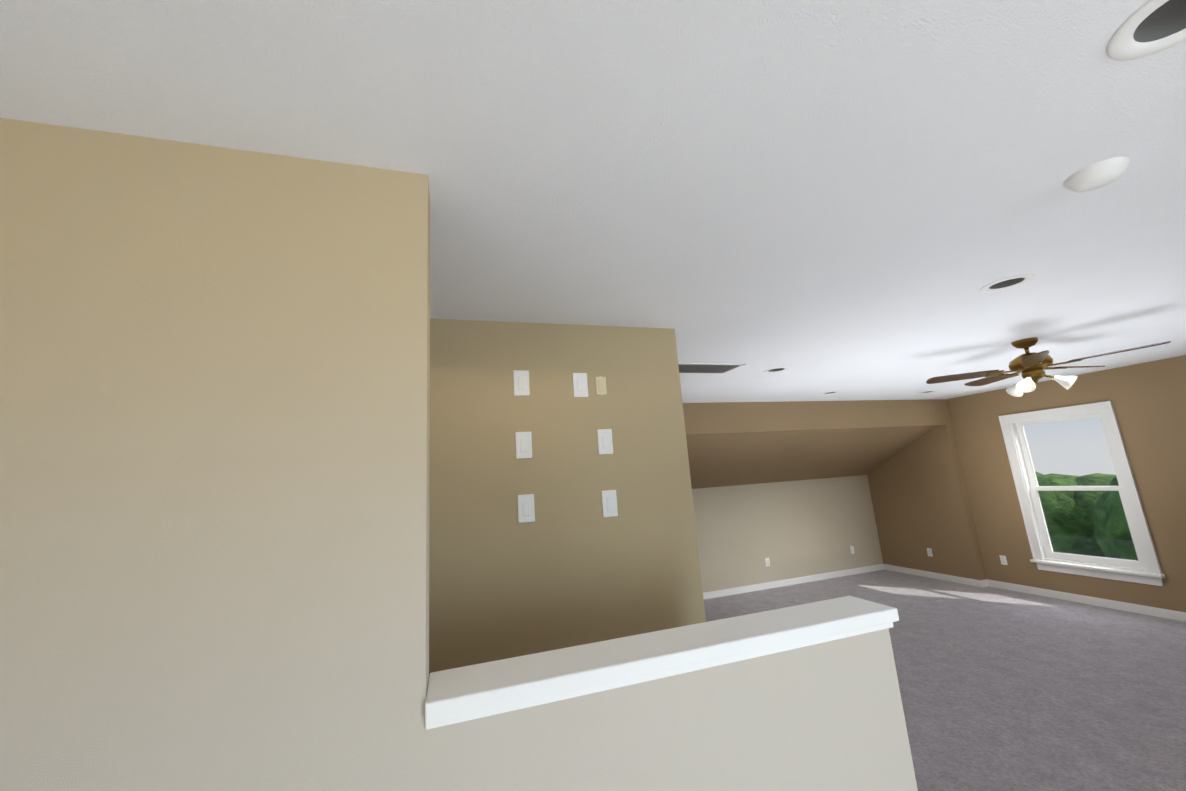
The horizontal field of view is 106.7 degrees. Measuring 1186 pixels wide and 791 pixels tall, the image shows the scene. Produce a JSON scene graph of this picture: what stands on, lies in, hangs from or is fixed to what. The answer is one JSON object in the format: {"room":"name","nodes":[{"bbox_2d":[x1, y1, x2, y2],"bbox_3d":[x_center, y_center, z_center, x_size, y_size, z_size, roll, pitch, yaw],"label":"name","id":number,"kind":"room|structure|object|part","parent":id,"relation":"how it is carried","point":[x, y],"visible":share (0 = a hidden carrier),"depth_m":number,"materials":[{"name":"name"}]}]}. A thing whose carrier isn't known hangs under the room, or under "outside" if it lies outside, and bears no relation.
{"room":"attic bonus room","nodes":[
{"label":"attic bonus room","id":0,"kind":"room"},
{"bbox_2d":[0,118,917,790],"bbox_3d":[-0.807,0.577,0.829,3.410,2.700,0.120,0,-11,-17],"label":"wall","id":1,"kind":"structure","parent":0,"point":[214,468],"depth_m":0.90,"materials":[{"name":"beige paint"}]},
{"bbox_2d":[425,596,898,729],"bbox_3d":[0.245,0.653,1.140,1.262,0.053,0.164,0,-11,-17],"label":"trim","id":2,"kind":"structure","parent":1,"relation":"on","point":[465,693],"depth_m":1.06,"materials":[{"name":"white wood"}]},
{"bbox_2d":[429,319,680,673],"bbox_3d":[-1.171,0.782,1.762,3.270,2.700,0.120,0,-11,-17],"label":"wall","id":3,"kind":"structure","parent":0,"point":[571,566],"depth_m":2.07,"materials":[{"name":"beige paint"}]},
{"bbox_2d":[513,370,529,395],"bbox_3d":[-0.345,-0.061,2.131,0.076,0.125,0.010,0,-11,-17],"label":"switch plate","id":4,"kind":"object","parent":3,"relation":"attached to","point":[521,382],"visible":1,"depth_m":2.13,"materials":[{"name":"white plastic"}]},
{"bbox_2d":[515,432,531,458],"bbox_3d":[-0.325,0.233,2.074,0.076,0.125,0.010,0,-11,-17],"label":"switch plate","id":5,"kind":"object","parent":3,"relation":"attached to","point":[523,444],"visible":1,"depth_m":2.07,"materials":[{"name":"white plastic"}]},
{"bbox_2d":[517,494,534,522],"bbox_3d":[-0.305,0.517,2.019,0.076,0.125,0.010,0,-11,-17],"label":"switch plate","id":6,"kind":"object","parent":3,"relation":"attached to","point":[526,511],"visible":1,"depth_m":2.02,"materials":[{"name":"white plastic"}]},
{"bbox_2d":[572,373,587,396],"bbox_3d":[-0.063,-0.053,2.217,0.076,0.125,0.010,0,-11,-17],"label":"switch plate","id":7,"kind":"object","parent":3,"relation":"attached to","point":[580,386],"visible":1,"depth_m":2.21,"materials":[{"name":"white plastic"}]},
{"bbox_2d":[595,376,606,394],"bbox_3d":[0.042,-0.049,2.249,0.055,0.102,0.010,0,-11,-17],"label":"switch plate","id":8,"kind":"object","parent":3,"relation":"attached to","point":[601,389],"visible":1,"depth_m":2.25,"materials":[{"name":"beige plastic"}]},
{"bbox_2d":[597,429,612,454],"bbox_3d":[0.061,0.230,2.195,0.076,0.125,0.010,0,-11,-17],"label":"switch plate","id":9,"kind":"object","parent":3,"relation":"attached to","point":[605,444],"visible":1,"depth_m":2.19,"materials":[{"name":"white plastic"}]},
{"bbox_2d":[601,490,617,516],"bbox_3d":[0.082,0.524,2.138,0.076,0.125,0.010,0,-11,-17],"label":"switch plate","id":10,"kind":"object","parent":3,"relation":"attached to","point":[609,503],"visible":1,"depth_m":2.14,"materials":[{"name":"white plastic"}]},
{"bbox_2d":[0,0,1185,402],"bbox_3d":[1.238,-0.342,3.460,9.140,0.220,6.400,0,-11,-17],"label":"ceiling","id":11,"kind":"structure","parent":0,"point":[852,200],"depth_m":1.10,"materials":[{"name":"white paint"}]},
{"bbox_2d":[678,363,745,373],"bbox_3d":[0.825,-0.207,3.409,0.620,0.008,0.300,0,-11,-17],"label":"ceiling vent","id":12,"kind":"object","parent":11,"relation":"in","point":[704,368],"visible":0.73,"depth_m":3.41,"materials":[{"name":"grey metal"}]},
{"bbox_2d":[763,367,788,372],"bbox_3d":[1.512,-0.254,3.655,0.200,0.098,0.200,0,-11,-17],"label":"recessed light","id":13,"kind":"object","parent":11,"relation":"in","point":[776,369],"visible":0.44,"depth_m":3.68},
{"bbox_2d":[820,391,839,394],"bbox_3d":[2.683,-0.073,5.008,0.200,0.098,0.200,0,-11,-17],"label":"recessed light","id":14,"kind":"object","parent":11,"relation":"in","point":[830,392],"visible":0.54,"depth_m":5.03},
{"bbox_2d":[917,390,936,393],"bbox_3d":[4.123,-0.085,5.460,0.200,0.098,0.200,0,-11,-17],"label":"recessed light","id":15,"kind":"object","parent":11,"relation":"in","point":[924,392],"visible":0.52,"depth_m":5.47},
{"bbox_2d":[980,274,1035,292],"bbox_3d":[1.988,-0.581,2.131,0.200,0.098,0.200,0,-11,-17],"label":"recessed light","id":16,"kind":"object","parent":11,"relation":"in","point":[1007,283],"visible":0.48,"depth_m":2.14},
{"bbox_2d":[926,337,1170,396],"bbox_3d":[3.221,-0.214,3.199,1.190,0.395,1.207,0,-11,-17],"label":"ceiling fan","id":17,"kind":"object","parent":11,"relation":"hanging from","point":[1029,366],"visible":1,"depth_m":3.18,"materials":[{"name":"brown wood"}]},
{"bbox_2d":[1063,156,1129,191],"bbox_3d":[1.492,-0.643,1.305,0.132,0.038,0.132,0,-11,-17],"label":"smoke detector","id":18,"kind":"object","parent":11,"relation":"attached to","point":[1099,174],"visible":1,"depth_m":1.28,"materials":[{"name":"white plastic"}]},
{"bbox_2d":[1106,0,1185,60],"bbox_3d":[1.117,-0.771,0.841,0.200,0.098,0.200,0,-11,-17],"label":"recessed light","id":19,"kind":"object","parent":11,"relation":"in","point":[1149,27],"visible":0.94,"depth_m":0.89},
{"bbox_2d":[653,328,705,626],"bbox_3d":[-0.099,1.150,4.049,0.120,2.700,3.920,0,-11,-17],"label":"wall","id":20,"kind":"structure","parent":0,"point":[689,582],"depth_m":2.28,"materials":[{"name":"beige paint"}]},
{"bbox_2d":[692,475,882,592],"bbox_3d":[2.622,1.940,6.674,4.130,1.780,0.120,0,-11,-17],"label":"wall","id":21,"kind":"structure","parent":0,"point":[795,529],"depth_m":6.67,"materials":[{"name":"beige paint"}]},
{"bbox_2d":[765,558,769,565],"bbox_3d":[2.567,2.447,6.478,0.070,0.115,0.010,0,-11,-17],"label":"outlet","id":22,"kind":"object","parent":21,"relation":"attached to","point":[767,561],"visible":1,"depth_m":6.48,"materials":[{"name":"white plastic"}]},
{"bbox_2d":[703,564,884,598],"bbox_3d":[2.698,2.757,6.451,4.102,0.085,0.014,0,-11,-17],"label":"baseboard","id":23,"kind":"structure","parent":21,"relation":"attached to","point":[763,586],"depth_m":6.51,"materials":[{"name":"white wood"}]},
{"bbox_2d":[686,426,934,488],"bbox_3d":[2.727,0.663,6.307,4.130,1.270,1.380,0,-11,-17],"label":"ceiling slope","id":24,"kind":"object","parent":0,"point":[720,460],"visible":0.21,"depth_m":6.16,"materials":[{"name":"beige paint"}]},
{"bbox_2d":[683,399,986,579],"bbox_3d":[2.514,1.215,5.310,5.620,2.700,0.140,0,-11,-17],"label":"wall","id":25,"kind":"structure","parent":0,"point":[919,497],"depth_m":5.67,"materials":[{"name":"beige paint"}]},
{"bbox_2d":[927,548,932,556],"bbox_3d":[4.874,2.271,6.386,0.010,0.115,0.070,0,-11,-17],"label":"outlet","id":26,"kind":"object","parent":25,"relation":"attached to","point":[929,551],"visible":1,"depth_m":6.38,"materials":[{"name":"white plastic"}]},
{"bbox_2d":[883,564,982,587],"bbox_3d":[4.866,2.601,6.412,0.014,0.085,1.414,0,-11,-17],"label":"baseboard","id":27,"kind":"structure","parent":25,"relation":"attached to","point":[957,579],"depth_m":6.30,"materials":[{"name":"white wood"}]},
{"bbox_2d":[981,579,988,586],"bbox_3d":[5.134,2.460,5.777,0.120,0.085,0.014,0,-11,-17],"label":"baseboard","id":28,"kind":"structure","parent":25,"relation":"attached to","point":[985,583],"depth_m":5.77,"materials":[{"name":"white wood"}]},
{"bbox_2d":[704,570,1185,790],"bbox_3d":[1.772,2.030,1.816,9.200,0.120,9.035,0,-11,-17],"label":"floor","id":29,"kind":"structure","parent":0,"point":[1004,689],"depth_m":3.28,"materials":[{"name":"carpet"}]},
{"bbox_2d":[947,355,1185,611],"bbox_3d":[5.878,0.685,3.762,0.120,2.700,4.930,0,-11,-17],"label":"wall","id":30,"kind":"structure","parent":0,"point":[1148,399],"depth_m":4.72,"materials":[{"name":"beige paint"}]},
{"bbox_2d":[999,555,1007,564],"bbox_3d":[5.236,2.100,5.627,0.010,0.115,0.070,0,-11,-17],"label":"electrical outlet","id":31,"kind":"object","parent":30,"relation":"attached to","point":[1003,559],"visible":1,"depth_m":5.62,"materials":[{"name":"white plastic"}]},
{"bbox_2d":[998,401,1165,585],"bbox_3d":[5.471,1.073,5.011,0.215,1.862,1.062,0,-11,-17],"label":"window","id":32,"kind":"structure","parent":30,"relation":"in","point":[1145,568],"depth_m":4.94,"materials":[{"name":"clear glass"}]},
{"bbox_3d":[5.500,1.042,5.027,0.040,1.503,0.704,0,-11,-17],"label":"glass","id":33,"kind":"part","parent":32,"relation":"part of","materials":[{"name":"clear glass"}]},
{"bbox_2d":[987,579,1185,621],"bbox_3d":[5.900,1.967,3.499,0.014,0.085,4.920,0,-11,-17],"label":"baseboard","id":34,"kind":"structure","parent":30,"relation":"attached to","point":[1148,610],"depth_m":4.82,"materials":[{"name":"white wood"}]},
{"bbox_3d":[33.826,10.110,38.167,71.500,0.100,60.300,0,-11,-17],"label":"ground","id":35,"kind":"structure","parent":0,"visible":0},
{"bbox_2d":[1035,471,1137,560],"bbox_3d":[24.390,2.181,2.936,14.671,6.414,53.348,0,-11,-17],"label":"trees","id":36,"kind":"object","parent":35,"relation":"on","point":[1089,522],"depth_m":15.14,"materials":[{"name":"foliage"},{"name":"bark"}]}
]}

